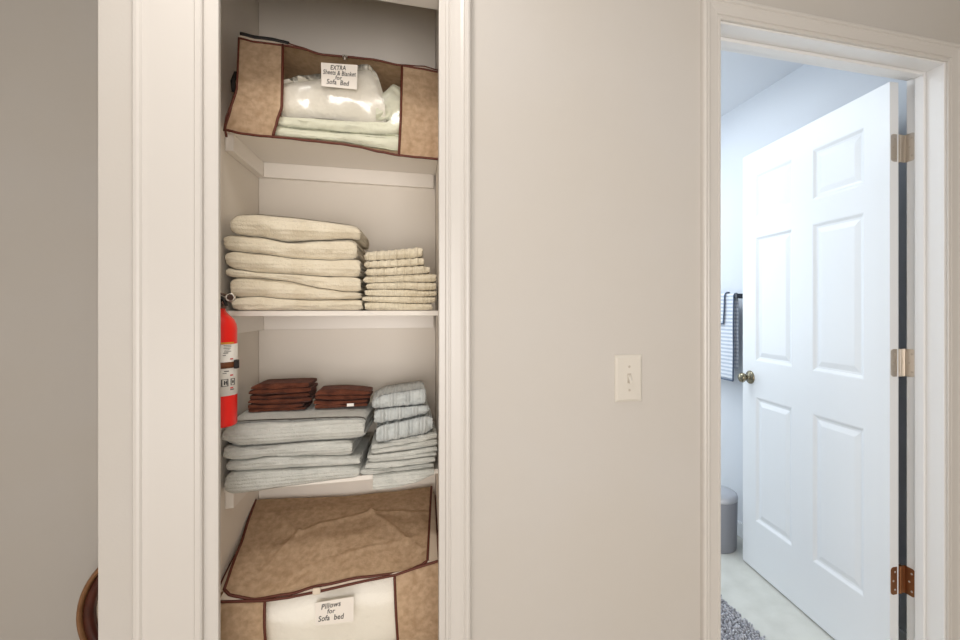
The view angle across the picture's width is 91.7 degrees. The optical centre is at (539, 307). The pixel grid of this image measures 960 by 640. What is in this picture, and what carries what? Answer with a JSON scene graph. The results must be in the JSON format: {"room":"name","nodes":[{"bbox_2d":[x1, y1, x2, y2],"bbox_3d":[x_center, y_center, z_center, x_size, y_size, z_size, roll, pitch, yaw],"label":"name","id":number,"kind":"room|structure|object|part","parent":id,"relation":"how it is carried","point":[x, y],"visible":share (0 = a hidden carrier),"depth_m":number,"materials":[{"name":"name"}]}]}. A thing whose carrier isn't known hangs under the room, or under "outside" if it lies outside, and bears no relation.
{"room":"hallway","nodes":[
{"label":"hallway","id":0,"kind":"room"},
{"bbox_2d":[0,0,97,639],"bbox_3d":[-1.793,0.065,1.698,2.200,2.470,0.100,0,0,-15],"label":"wall","id":1,"kind":"structure","parent":0,"point":[49,48],"depth_m":1.66,"materials":[{"name":"paint"}]},
{"bbox_2d":[83,576,97,639],"bbox_3d":[-1.316,1.034,1.615,0.456,0.456,0.030,0,0,-15],"label":"chair back","id":2,"kind":"object","parent":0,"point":[90,590],"depth_m":1.55,"materials":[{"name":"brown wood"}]},
{"bbox_2d":[221,0,258,579],"bbox_3d":[-0.884,0.065,1.240,0.132,2.470,0.551,0,0,-15],"label":"wall","id":3,"kind":"structure","parent":0,"point":[239,185],"depth_m":1.22,"materials":[{"name":"white paint"}]},
{"bbox_2d":[221,293,238,427],"bbox_3d":[-0.724,0.115,1.042,0.078,0.300,0.074,0,0,-31],"label":"fire extinguisher","id":4,"kind":"object","parent":3,"relation":"attached to","point":[229,345],"visible":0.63,"depth_m":1.03,"materials":[{"name":"red metal"}]},
{"bbox_3d":[-0.717,-0.016,1.036,0.040,0.025,0.012,0,0,12],"label":"carry lever","id":5,"kind":"part","parent":4,"relation":"part of","materials":[{"name":"black"}]},
{"bbox_2d":[221,345,234,389],"bbox_3d":[-0.703,0.132,1.024,0.038,0.102,0.026,0,0,-15],"label":"print","id":6,"kind":"object","parent":4,"relation":"attached to","point":[227,351],"depth_m":1.02,"materials":[{"name":"black"}]},
{"bbox_2d":[259,0,434,499],"bbox_3d":[-0.620,0.065,1.536,0.527,2.470,0.112,0,0,-15],"label":"wall","id":7,"kind":"structure","parent":0,"point":[390,218],"depth_m":1.49,"materials":[{"name":"white paint"}]},
{"bbox_2d":[225,132,436,188],"bbox_3d":[-0.572,-0.426,1.353,0.528,0.058,0.265,0,0,-15],"label":"closet shelf","id":8,"kind":"object","parent":7,"relation":"attached to","point":[268,158],"visible":0.89,"depth_m":1.41,"materials":[{"name":"white paint"}]},
{"bbox_2d":[223,32,437,159],"bbox_3d":[-0.554,-0.551,1.315,0.524,0.299,0.284,0,0,-15],"label":"bag","id":9,"kind":"object","parent":8,"relation":"on","point":[255,109],"visible":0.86,"depth_m":1.19,"materials":[{"name":"beige fabric"}]},
{"bbox_3d":[-0.774,-0.574,1.171,0.009,0.055,0.017,0,0,28],"label":"carry handle","id":10,"kind":"part","parent":9,"relation":"part of","materials":[{"name":"black fabric"}]},
{"bbox_3d":[-0.711,-0.554,1.156,0.127,0.252,0.037,0,0,-15],"label":"panel","id":11,"kind":"part","parent":9,"relation":"part of","materials":[{"name":"beige fabric"}]},
{"bbox_2d":[275,126,398,150],"bbox_3d":[-0.529,-0.445,1.210,0.315,0.043,0.026,0,0,-15],"label":"sheet","id":12,"kind":"object","parent":9,"relation":"in","point":[389,142],"visible":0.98,"depth_m":1.21,"materials":[{"name":"beige fabric"}]},
{"bbox_2d":[278,116,398,134],"bbox_3d":[-0.549,-0.490,1.315,0.304,0.057,0.238,0,0,-15],"label":"sheet","id":13,"kind":"object","parent":9,"relation":"in","point":[391,126],"visible":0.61,"depth_m":1.21,"materials":[{"name":"beige fabric"}]},
{"bbox_2d":[281,64,386,121],"bbox_3d":[-0.569,-0.574,1.313,0.264,0.162,0.234,0,0,-15],"label":"blanket","id":14,"kind":"object","parent":13,"relation":"on","point":[304,96],"visible":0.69,"depth_m":1.22,"materials":[{"name":"white fabric"}]},
{"bbox_3d":[-0.549,-0.664,1.346,0.498,0.058,0.228,0,0,-15],"label":"panel","id":15,"kind":"part","parent":9,"relation":"part of","materials":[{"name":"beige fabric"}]},
{"bbox_3d":[-0.554,-0.432,1.324,0.517,0.052,0.266,0,0,-15],"label":"panel","id":16,"kind":"part","parent":9,"relation":"part of","materials":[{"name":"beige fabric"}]},
{"bbox_2d":[376,84,399,120],"bbox_3d":[-0.412,-0.565,1.260,0.069,0.110,0.036,0,0,-15],"label":"pillowcase","id":17,"kind":"object","parent":9,"relation":"in","point":[391,96],"visible":0.85,"depth_m":1.25,"materials":[{"name":"beige fabric"}]},
{"bbox_3d":[-0.326,-0.534,1.258,0.111,0.258,0.037,0,0,-15],"label":"panel","id":18,"kind":"part","parent":9,"relation":"part of","materials":[{"name":"beige fabric"}]},
{"bbox_2d":[224,451,437,508],"bbox_3d":[-0.572,0.479,1.353,0.528,0.058,0.265,0,0,-15],"label":"closet shelf","id":19,"kind":"object","parent":7,"relation":"attached to","point":[231,499],"visible":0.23,"depth_m":1.22,"materials":[{"name":"white paint"}]},
{"bbox_2d":[224,446,369,492],"bbox_3d":[-0.653,0.436,1.302,0.329,0.053,0.255,0,0,-15],"label":"bath towel","id":20,"kind":"object","parent":19,"relation":"on","point":[236,481],"visible":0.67,"depth_m":1.18,"materials":[{"name":"grey fabric"}]},
{"bbox_2d":[226,432,372,469],"bbox_3d":[-0.652,0.397,1.302,0.324,0.040,0.252,0,0,-15],"label":"bath towel","id":21,"kind":"object","parent":20,"relation":"on","point":[264,462],"visible":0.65,"depth_m":1.19,"materials":[{"name":"grey fabric"}]},
{"bbox_2d":[223,436,362,459],"bbox_3d":[-0.662,0.366,1.293,0.310,0.047,0.248,0,0,-15],"label":"bath towel","id":22,"kind":"object","parent":21,"relation":"on","point":[331,447],"visible":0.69,"depth_m":1.18,"materials":[{"name":"grey fabric"}]},
{"bbox_2d":[221,398,374,446],"bbox_3d":[-0.646,0.312,1.292,0.343,0.073,0.244,0,0,-15],"label":"bath towel","id":23,"kind":"object","parent":22,"relation":"on","point":[310,423],"visible":0.93,"depth_m":1.20,"materials":[{"name":"grey fabric"}]},
{"bbox_2d":[248,400,312,411],"bbox_3d":[-0.717,0.267,1.283,0.141,0.020,0.104,0,0,-15],"label":"washcloth","id":24,"kind":"object","parent":23,"relation":"on","point":[252,407],"visible":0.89,"depth_m":1.24,"materials":[{"name":"brown fabric"}]},
{"bbox_2d":[248,387,316,403],"bbox_3d":[-0.711,0.246,1.288,0.154,0.028,0.099,0,0,-15],"label":"washcloth","id":25,"kind":"object","parent":24,"relation":"on","point":[288,398],"visible":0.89,"depth_m":1.25,"materials":[{"name":"brown fabric"}]},
{"bbox_2d":[248,378,317,394],"bbox_3d":[-0.710,0.218,1.287,0.152,0.030,0.101,0,0,-15],"label":"washcloth","id":26,"kind":"object","parent":25,"relation":"on","point":[287,385],"visible":1,"depth_m":1.25,"materials":[{"name":"brown fabric"}]},
{"bbox_2d":[314,398,369,408],"bbox_3d":[-0.561,0.266,1.318,0.140,0.022,0.096,0,0,-15],"label":"washcloth","id":27,"kind":"object","parent":23,"relation":"on","point":[320,404],"visible":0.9,"depth_m":1.28,"materials":[{"name":"brown fabric"}]},
{"bbox_2d":[314,385,372,399],"bbox_3d":[-0.558,0.242,1.322,0.147,0.031,0.091,0,0,-15],"label":"washcloth","id":28,"kind":"object","parent":27,"relation":"on","point":[328,392],"visible":1,"depth_m":1.29,"materials":[{"name":"brown fabric"}]},
{"bbox_2d":[373,467,433,489],"bbox_3d":[-0.388,0.462,1.325,0.160,0.043,0.179,0,0,-15],"label":"hand towel","id":29,"kind":"object","parent":19,"relation":"on","point":[392,479],"visible":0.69,"depth_m":1.24,"materials":[{"name":"grey fabric"}]},
{"bbox_2d":[360,459,433,474],"bbox_3d":[-0.408,0.436,1.324,0.197,0.016,0.173,0,0,-15],"label":"hand towel","id":30,"kind":"object","parent":29,"relation":"on","point":[364,470],"visible":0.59,"depth_m":1.25,"materials":[{"name":"grey fabric"}]},
{"bbox_2d":[365,454,434,467],"bbox_3d":[-0.399,0.421,1.325,0.188,0.019,0.177,0,0,-15],"label":"hand towel","id":31,"kind":"object","parent":30,"relation":"on","point":[421,460],"visible":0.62,"depth_m":1.25,"materials":[{"name":"grey fabric"}]},
{"bbox_2d":[367,439,436,461],"bbox_3d":[-0.395,0.399,1.329,0.189,0.028,0.170,0,0,-15],"label":"hand towel","id":32,"kind":"object","parent":31,"relation":"on","point":[429,450],"visible":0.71,"depth_m":1.26,"materials":[{"name":"grey fabric"}]},
{"bbox_2d":[371,421,436,453],"bbox_3d":[-0.390,0.367,1.331,0.180,0.048,0.169,0,0,-15],"label":"hand towel","id":33,"kind":"object","parent":32,"relation":"on","point":[430,438],"visible":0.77,"depth_m":1.26,"materials":[{"name":"grey fabric"}]},
{"bbox_2d":[376,405,432,441],"bbox_3d":[-0.388,0.329,1.325,0.151,0.067,0.183,0,0,-15],"label":"hand towel","id":34,"kind":"object","parent":33,"relation":"on","point":[387,431],"visible":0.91,"depth_m":1.25,"materials":[{"name":"grey fabric"}]},
{"bbox_2d":[374,399,429,422],"bbox_3d":[-0.397,0.290,1.327,0.152,0.042,0.174,0,0,-15],"label":"washcloth","id":35,"kind":"object","parent":34,"relation":"on","point":[381,415],"visible":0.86,"depth_m":1.25,"materials":[{"name":"grey fabric"}]},
{"bbox_2d":[372,381,425,407],"bbox_3d":[-0.404,0.248,1.328,0.149,0.048,0.167,0,0,-15],"label":"washcloth","id":36,"kind":"object","parent":35,"relation":"on","point":[410,393],"visible":1,"depth_m":1.27,"materials":[{"name":"grey fabric"}]},
{"bbox_2d":[226,310,437,332],"bbox_3d":[-0.572,0.036,1.353,0.528,0.059,0.265,0,0,-15],"label":"closet shelf","id":37,"kind":"object","parent":7,"relation":"attached to","point":[246,320],"visible":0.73,"depth_m":1.41,"materials":[{"name":"white paint"}]},
{"bbox_2d":[232,297,367,309],"bbox_3d":[-0.644,-0.011,1.288,0.306,0.034,0.230,0,0,-15],"label":"bath towel","id":38,"kind":"object","parent":37,"relation":"on","point":[244,303],"visible":0.99,"depth_m":1.18,"materials":[{"name":"beige fabric"}]},
{"bbox_2d":[230,278,366,299],"bbox_3d":[-0.647,-0.048,1.289,0.307,0.054,0.232,0,0,-15],"label":"bath towel","id":39,"kind":"object","parent":38,"relation":"on","point":[241,287],"visible":0.98,"depth_m":1.18,"materials":[{"name":"beige fabric"}]},
{"bbox_2d":[226,268,367,293],"bbox_3d":[-0.652,-0.071,1.284,0.315,0.055,0.219,0,0,-15],"label":"bath towel","id":40,"kind":"object","parent":39,"relation":"on","point":[344,284],"visible":0.96,"depth_m":1.20,"materials":[{"name":"beige fabric"}]},
{"bbox_2d":[225,252,368,279],"bbox_3d":[-0.655,-0.112,1.288,0.316,0.058,0.234,0,0,-15],"label":"bath towel","id":41,"kind":"object","parent":40,"relation":"on","point":[259,263],"visible":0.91,"depth_m":1.18,"materials":[{"name":"beige fabric"}]},
{"bbox_2d":[224,235,365,263],"bbox_3d":[-0.660,-0.154,1.283,0.312,0.056,0.224,0,0,-15],"label":"bath towel","id":42,"kind":"object","parent":41,"relation":"on","point":[336,249],"visible":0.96,"depth_m":1.19,"materials":[{"name":"beige fabric"}]},
{"bbox_2d":[230,214,368,249],"bbox_3d":[-0.646,-0.204,1.284,0.303,0.067,0.234,0,0,-15],"label":"bath towel","id":43,"kind":"object","parent":42,"relation":"on","point":[278,228],"visible":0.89,"depth_m":1.18,"materials":[{"name":"beige fabric"}]},
{"bbox_2d":[365,302,431,309],"bbox_3d":[-0.399,-0.005,1.318,0.176,0.021,0.166,0,0,-15],"label":"washcloth","id":44,"kind":"object","parent":37,"relation":"on","point":[369,305],"visible":0.96,"depth_m":1.24,"materials":[{"name":"beige fabric"}]},
{"bbox_2d":[362,296,435,303],"bbox_3d":[-0.397,-0.022,1.315,0.190,0.018,0.156,0,0,-15],"label":"washcloth","id":45,"kind":"object","parent":44,"relation":"on","point":[407,300],"visible":1,"depth_m":1.25,"materials":[{"name":"beige fabric"}]},
{"bbox_2d":[365,289,436,296],"bbox_3d":[-0.394,-0.041,1.322,0.188,0.019,0.162,0,0,-15],"label":"washcloth","id":46,"kind":"object","parent":45,"relation":"on","point":[375,292],"visible":0.95,"depth_m":1.25,"materials":[{"name":"beige fabric"}]},
{"bbox_2d":[366,282,436,290],"bbox_3d":[-0.392,-0.059,1.318,0.184,0.021,0.155,0,0,-15],"label":"washcloth","id":47,"kind":"object","parent":46,"relation":"on","point":[397,285],"visible":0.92,"depth_m":1.25,"materials":[{"name":"beige fabric"}]},
{"bbox_2d":[363,274,436,283],"bbox_3d":[-0.396,-0.081,1.322,0.192,0.027,0.161,0,0,-15],"label":"washcloth","id":48,"kind":"object","parent":47,"relation":"on","point":[417,278],"visible":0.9,"depth_m":1.25,"materials":[{"name":"beige fabric"}]},
{"bbox_2d":[365,266,429,276],"bbox_3d":[-0.402,-0.101,1.317,0.169,0.029,0.165,0,0,-15],"label":"washcloth","id":49,"kind":"object","parent":48,"relation":"on","point":[409,270],"visible":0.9,"depth_m":1.25,"materials":[{"name":"beige fabric"}]},
{"bbox_2d":[364,258,423,268],"bbox_3d":[-0.409,-0.123,1.312,0.154,0.031,0.158,0,0,-15],"label":"washcloth","id":50,"kind":"object","parent":49,"relation":"on","point":[416,261],"visible":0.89,"depth_m":1.25,"materials":[{"name":"beige fabric"}]},
{"bbox_2d":[364,247,422,261],"bbox_3d":[-0.410,-0.147,1.309,0.153,0.040,0.148,0,0,-15],"label":"washcloth","id":51,"kind":"object","parent":50,"relation":"on","point":[416,252],"visible":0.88,"depth_m":1.25,"materials":[{"name":"beige fabric"}]},
{"bbox_3d":[-0.572,0.939,1.353,0.528,0.058,0.265,0,0,-15],"label":"closet shelf","id":52,"kind":"object","parent":7,"relation":"attached to","visible":0},
{"bbox_2d":[221,486,437,639],"bbox_3d":[-0.559,0.741,1.297,0.532,0.336,0.329,0,0,-15],"label":"bag","id":53,"kind":"object","parent":52,"relation":"on","point":[288,548],"visible":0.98,"depth_m":1.22,"materials":[{"name":"beige fabric"}]},
{"bbox_3d":[-0.707,0.801,1.103,0.111,0.208,0.019,0,0,-15],"label":"panel","id":54,"kind":"part","parent":53,"relation":"part of","materials":[{"name":"beige fabric"}]},
{"bbox_3d":[-0.554,0.702,1.146,0.018,0.016,0.006,0,0,-15],"label":"zip pull","id":55,"kind":"part","parent":53,"relation":"part of","materials":[{"name":"beige"}]},
{"bbox_3d":[-0.568,0.643,1.309,0.512,0.132,0.298,0,0,-15],"label":"panel","id":56,"kind":"part","parent":53,"relation":"part of","materials":[{"name":"beige fabric"}]},
{"bbox_2d":[266,577,395,639],"bbox_3d":[-0.555,0.800,1.297,0.450,0.206,0.278,0,0,-15],"label":"pillow","id":57,"kind":"object","parent":53,"relation":"in","point":[374,613],"visible":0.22,"depth_m":1.17,"materials":[{"name":"white fabric"}]},
{"bbox_3d":[-0.321,0.788,1.204,0.113,0.234,0.020,0,0,-15],"label":"panel","id":58,"kind":"part","parent":53,"relation":"part of","materials":[{"name":"beige fabric"}]},
{"bbox_2d":[435,10,437,524],"bbox_3d":[-0.262,0.065,1.435,0.113,2.470,0.491,0,0,-15],"label":"wall","id":59,"kind":"structure","parent":0,"point":[436,11],"depth_m":1.47,"materials":[{"name":"white paint"}]},
{"bbox_2d":[98,0,959,639],"bbox_3d":[0.671,0.065,1.367,3.204,2.470,0.115,0,0,-15],"label":"wall","id":60,"kind":"structure","parent":0,"point":[585,114],"depth_m":1.15,"materials":[{"name":"paint"}]},
{"bbox_2d":[132,0,470,639],"bbox_3d":[-0.482,0.254,0.994,0.662,2.093,0.018,0,0,-15],"label":"trim","id":61,"kind":"structure","parent":60,"relation":"attached to","point":[168,35],"depth_m":0.93,"materials":[{"name":"grey paint"}]},
{"bbox_2d":[204,0,444,639],"bbox_3d":[-0.463,0.279,1.036,0.501,2.043,0.056,0,0,-15],"label":"trim","id":62,"kind":"structure","parent":60,"relation":"attached to","point":[212,8],"depth_m":0.95,"materials":[{"name":"grey paint"}]},
{"bbox_2d":[614,354,641,401],"bbox_3d":[0.230,0.180,1.181,0.076,0.121,0.020,0,0,-15],"label":"light switch","id":63,"kind":"object","parent":60,"relation":"attached to","point":[627,368],"visible":1,"depth_m":1.18,"materials":[{"name":"beige plastic"}]},
{"bbox_2d":[738,82,914,639],"bbox_3d":[1.162,0.260,1.964,0.159,2.060,0.849,0,0,-15],"label":"door","id":64,"kind":"structure","parent":60,"relation":"in","point":[823,362],"depth_m":1.83,"materials":[{"name":"white paint"}]},
{"bbox_3d":[1.023,0.346,2.303,0.065,0.066,0.066,0,0,-15],"label":"knob","id":65,"kind":"part","parent":64,"relation":"part of","materials":[{"name":"gold metal"}]},
{"bbox_2d":[700,0,959,639],"bbox_3d":[0.891,0.230,1.357,0.946,2.140,0.018,0,0,-15],"label":"trim","id":66,"kind":"structure","parent":60,"relation":"attached to","point":[712,12],"depth_m":1.26,"materials":[{"name":"grey paint"}]},
{"bbox_2d":[721,21,945,639],"bbox_3d":[0.873,0.252,1.421,0.860,2.097,0.117,0,0,-15],"label":"trim","id":67,"kind":"structure","parent":60,"relation":"attached to","point":[935,70],"depth_m":1.50,"materials":[{"name":"white paint"}]},
{"bbox_2d":[721,50,803,116],"bbox_3d":[0.380,-1.163,2.587,1.495,0.011,2.391,0,0,-15],"label":"ceiling","id":68,"kind":"structure","parent":0,"point":[743,76],"depth_m":2.29,"materials":[{"name":"white paint"}]},
{"bbox_2d":[721,535,834,639],"bbox_3d":[0.339,1.349,2.546,1.594,0.100,2.450,0,0,-15],"label":"floor","id":69,"kind":"structure","parent":0,"point":[770,612],"depth_m":2.02,"materials":[{"name":"tile"}]},
{"bbox_2d":[721,486,737,553],"bbox_3d":[0.976,1.147,2.533,0.204,0.303,0.204,0,0,-15],"label":"waste bin","id":70,"kind":"object","parent":69,"relation":"on","point":[729,498],"visible":0.41,"depth_m":2.44,"materials":[{"name":"grey plastic"}]},
{"bbox_3d":[0.976,1.016,2.533,0.204,0.040,0.204,0,0,-15],"label":"bin lid","id":71,"kind":"part","parent":70,"relation":"part of","materials":[{"name":"grey plastic"}]},
{"bbox_2d":[721,594,766,639],"bbox_3d":[0.545,1.288,1.915,0.603,0.021,0.841,0,0,-15],"label":"bath rug","id":72,"kind":"object","parent":69,"relation":"on","point":[733,627],"visible":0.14,"depth_m":1.86,"materials":[{"name":"grey fabric"}]},
{"bbox_2d":[721,64,906,631],"bbox_3d":[1.151,0.065,2.791,0.100,2.470,2.391,0,0,-15],"label":"wall","id":73,"kind":"structure","parent":0,"point":[807,94],"depth_m":2.41,"materials":[{"name":"white paint"}]},
{"bbox_2d":[735,294,742,297],"bbox_3d":[1.038,-0.066,2.846,0.088,0.048,0.668,0,0,-15],"label":"towel bar","id":74,"kind":"object","parent":73,"relation":"attached to","point":[736,295],"visible":0.14,"depth_m":2.53,"materials":[{"name":"grey metal"}]},
{"bbox_2d":[721,293,738,381],"bbox_3d":[1.023,0.161,2.760,0.044,0.491,0.443,0,0,-15],"label":"bath towel","id":75,"kind":"object","parent":74,"relation":"hanging from","point":[729,329],"visible":0.24,"depth_m":2.58,"materials":[{"name":"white fabric"}]},
{"bbox_2d":[721,292,729,323],"bbox_3d":[1.021,0.000,2.770,0.058,0.186,0.321,0,0,-15],"label":"hand towel","id":76,"kind":"object","parent":75,"relation":"on","point":[723,295],"visible":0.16,"depth_m":2.62,"materials":[{"name":"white fabric"}]},
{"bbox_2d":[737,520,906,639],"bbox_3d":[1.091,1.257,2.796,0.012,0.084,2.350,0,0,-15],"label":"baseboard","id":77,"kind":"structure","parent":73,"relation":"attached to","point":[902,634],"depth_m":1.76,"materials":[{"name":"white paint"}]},
{"bbox_3d":[0.116,1.350,-0.047,5.200,0.100,4.450,0,0,-15],"label":"floor","id":78,"kind":"structure","parent":0,"visible":0},
{"bbox_2d":[76,568,97,639],"bbox_3d":[-1.316,1.034,1.614,0.488,0.488,0.036,0,0,-15],"label":"chair","id":79,"kind":"object","parent":78,"relation":"on","point":[87,607],"visible":0.19,"depth_m":1.55,"materials":[{"name":"red wood"}]}
]}

